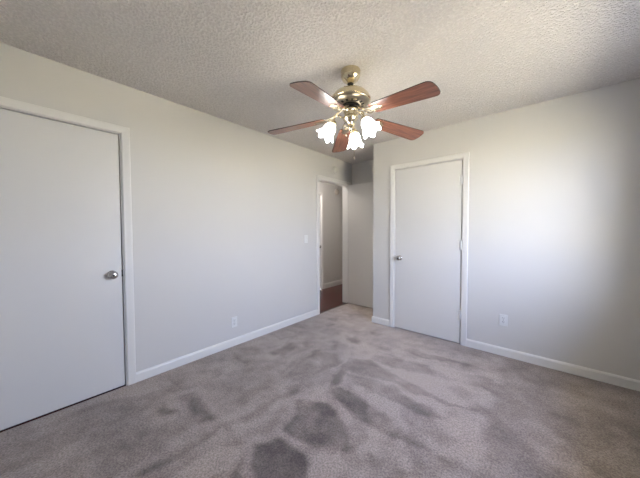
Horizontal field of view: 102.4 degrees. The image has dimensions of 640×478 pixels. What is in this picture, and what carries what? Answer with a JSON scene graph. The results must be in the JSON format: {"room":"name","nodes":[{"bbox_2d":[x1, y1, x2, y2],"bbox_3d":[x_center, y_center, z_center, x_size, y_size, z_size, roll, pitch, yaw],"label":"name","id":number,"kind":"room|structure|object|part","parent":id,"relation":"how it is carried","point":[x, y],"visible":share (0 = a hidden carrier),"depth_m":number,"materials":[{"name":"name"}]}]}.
{"room":"empty bedroom","nodes":[
{"label":"empty bedroom","id":0,"kind":"room"},
{"bbox_2d":[0,42,351,384],"bbox_3d":[-0.248,-0.061,3.714,0.120,2.460,6.360,1,2,41],"label":"wall","id":1,"kind":"structure","parent":0,"point":[223,211],"depth_m":2.53,"materials":[{"name":"paint"}]},
{"bbox_2d":[0,107,126,430],"bbox_3d":[-1.883,0.194,1.792,0.182,2.050,0.822,1,2,41],"label":"door","id":2,"kind":"structure","parent":1,"relation":"in","point":[63,340],"depth_m":1.80,"materials":[{"name":"paint"}]},
{"bbox_3d":[-1.619,0.282,2.012,0.065,0.065,0.065,1,2,41],"label":"knob","id":3,"kind":"part","parent":2,"relation":"part of","materials":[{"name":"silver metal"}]},
{"bbox_2d":[0,96,135,384],"bbox_3d":[-1.856,0.163,1.767,0.015,2.105,0.946,1,2,41],"label":"trim","id":4,"kind":"structure","parent":1,"relation":"attached to","point":[5,102],"depth_m":2.08,"materials":[{"name":"paint"}]},
{"bbox_2d":[136,309,317,382],"bbox_3d":[-0.793,1.133,3.020,0.013,0.085,2.288,1,2,41],"label":"baseboard","id":5,"kind":"structure","parent":1,"relation":"attached to","point":[149,372],"depth_m":2.67,"materials":[{"name":"paint"}]},
{"bbox_2d":[231,316,236,327],"bbox_3d":[-0.946,0.917,2.839,0.009,0.115,0.070,1,2,41],"label":"wall outlet","id":6,"kind":"object","parent":1,"relation":"attached to","point":[233,319],"visible":1,"depth_m":2.83,"materials":[{"name":"white plastic"}]},
{"bbox_2d":[304,235,307,242],"bbox_3d":[-0.195,0.000,3.672,0.016,0.115,0.070,1,2,41],"label":"light switch","id":7,"kind":"object","parent":1,"relation":"attached to","point":[305,236],"visible":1,"depth_m":3.66,"materials":[{"name":"white plastic"}]},
{"bbox_2d":[319,179,347,302],"bbox_3d":[0.196,0.111,4.229,0.118,2.049,0.762,1,2,41],"label":"trim","id":8,"kind":"structure","parent":1,"relation":"attached to","point":[344,187],"depth_m":4.51,"materials":[{"name":"paint"}]},
{"bbox_2d":[316,174,350,313],"bbox_3d":[0.247,0.080,4.184,0.015,2.105,0.886,1,2,41],"label":"trim","id":9,"kind":"structure","parent":1,"relation":"attached to","point":[318,177],"depth_m":3.88,"materials":[{"name":"paint"}]},
{"bbox_2d":[332,166,337,173],"bbox_3d":[0.248,-1.107,4.134,0.038,0.120,0.120,1,2,41],"label":"smoke detector","id":10,"kind":"object","parent":1,"relation":"attached to","point":[334,169],"visible":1,"depth_m":4.11,"materials":[{"name":"plastic"}]},
{"bbox_2d":[348,182,372,307],"bbox_3d":[0.761,0.102,4.187,0.767,2.029,0.104,1,2,42],"label":"door","id":11,"kind":"structure","parent":1,"relation":"in","point":[360,196],"depth_m":4.27,"materials":[{"name":"paint"}]},
{"bbox_2d":[0,284,639,477],"bbox_3d":[0.569,1.180,2.966,4.240,0.022,6.240,1,2,41],"label":"floor","id":12,"kind":"structure","parent":0,"point":[337,392],"depth_m":1.73,"materials":[{"name":"carpet"}]},
{"bbox_2d":[0,0,639,163],"bbox_3d":[0.609,-1.339,2.925,4.500,0.140,6.360,1,2,41],"label":"ceiling","id":13,"kind":"structure","parent":0,"point":[234,61],"depth_m":1.67,"materials":[{"name":"white paint"}]},
{"bbox_2d":[268,65,440,159],"bbox_3d":[0.226,-0.912,1.867,1.243,0.642,1.242,1,2,41],"label":"ceiling fan","id":14,"kind":"object","parent":13,"relation":"hanging from","point":[350,99],"visible":1,"depth_m":1.82,"materials":[{"name":"brown wood"}]},
{"bbox_3d":[-0.183,-0.872,2.007,0.460,0.006,0.144,-6,10,14],"label":"blade","id":15,"kind":"part","parent":14,"relation":"part of","materials":[{"name":"brown wood"}]},
{"bbox_3d":[0.000,-0.858,1.546,0.144,0.006,0.460,12,14,30],"label":"blade","id":16,"kind":"part","parent":14,"relation":"part of","materials":[{"name":"brown wood"}]},
{"bbox_3d":[0.065,-0.792,1.874,0.145,0.119,0.130,33,-4,-10],"label":"lamp shade","id":17,"kind":"part","parent":14,"relation":"part of","materials":[{"name":"white glass"}]},
{"bbox_3d":[0.198,-0.883,2.324,0.144,0.006,0.460,-10,-4,-4],"label":"blade","id":18,"kind":"part","parent":14,"relation":"part of","materials":[{"name":"brown wood"}]},
{"bbox_3d":[0.280,-0.799,2.061,0.130,0.119,0.145,0,35,19],"label":"lamp shade","id":19,"kind":"part","parent":14,"relation":"part of","materials":[{"name":"white glass"}]},
{"bbox_3d":[0.334,-0.790,1.781,0.130,0.119,0.145,-2,-31,-41],"label":"lamp shade","id":20,"kind":"part","parent":14,"relation":"part of","materials":[{"name":"white glass"}]},
{"bbox_3d":[0.618,-0.876,2.059,0.460,0.006,0.144,6,-10,-22],"label":"blade","id":21,"kind":"part","parent":14,"relation":"part of","materials":[{"name":"brown wood"}]},
{"bbox_3d":[0.496,-0.860,1.578,0.144,0.006,0.460,11,0,-40],"label":"blade","id":22,"kind":"part","parent":14,"relation":"part of","materials":[{"name":"brown wood"}]},
{"bbox_2d":[319,182,341,289],"bbox_3d":[-1.080,-0.079,4.357,0.120,2.460,6.240,1,2,41],"label":"wall","id":23,"kind":"structure","parent":0,"point":[332,203],"depth_m":5.81,"materials":[{"name":"paint"}]},
{"bbox_2d":[319,192,323,288],"bbox_3d":[-0.220,0.055,5.245,0.018,2.090,0.884,1,2,41],"label":"trim","id":24,"kind":"structure","parent":23,"relation":"attached to","point":[320,193],"depth_m":5.54,"materials":[{"name":"paint"}]},
{"bbox_2d":[324,279,341,288],"bbox_3d":[0.546,1.016,6.158,0.013,0.110,1.448,1,2,41],"label":"baseboard","id":25,"kind":"structure","parent":23,"relation":"attached to","point":[338,282],"depth_m":5.85,"materials":[{"name":"paint"}]},
{"bbox_2d":[352,159,373,184],"bbox_3d":[1.808,-0.062,3.556,3.190,2.460,0.120,1,2,41],"label":"wall","id":26,"kind":"structure","parent":0,"point":[362,172],"depth_m":4.38,"materials":[{"name":"paint"}]},
{"bbox_2d":[373,78,639,379],"bbox_3d":[1.667,-0.048,2.786,2.392,2.440,0.100,1,2,41],"label":"wall","id":27,"kind":"structure","parent":0,"point":[554,221],"depth_m":2.35,"materials":[{"name":"paint"}]},
{"bbox_2d":[372,316,389,325],"bbox_3d":[0.913,1.095,4.021,0.525,0.085,1.239,0,2,-9],"label":"baseboard","id":28,"kind":"structure","parent":27,"relation":"attached to","point":[378,320],"depth_m":3.48,"materials":[{"name":"paint"}]},
{"bbox_2d":[394,159,462,342],"bbox_3d":[1.275,0.141,3.091,0.780,2.046,0.164,1,2,41],"label":"door","id":29,"kind":"structure","parent":27,"relation":"in","point":[428,198],"depth_m":3.05,"materials":[{"name":"paint"}]},
{"bbox_2d":[389,152,469,345],"bbox_3d":[1.257,0.112,3.071,0.900,2.105,0.015,1,2,41],"label":"trim","id":30,"kind":"structure","parent":27,"relation":"attached to","point":[465,217],"depth_m":2.82,"materials":[{"name":"paint"}]},
{"bbox_2d":[499,314,507,325],"bbox_3d":[1.845,0.817,2.587,0.070,0.115,0.009,1,2,41],"label":"wall outlet","id":31,"kind":"object","parent":27,"relation":"attached to","point":[503,319],"visible":1,"depth_m":2.58,"materials":[{"name":"white plastic"}]},
{"bbox_2d":[466,339,639,391],"bbox_3d":[0.903,1.190,1.063,1.239,0.085,3.566,1,2,41],"label":"baseboard","id":32,"kind":"structure","parent":27,"relation":"attached to","point":[613,379],"depth_m":2.31,"materials":[{"name":"paint"}]}
]}

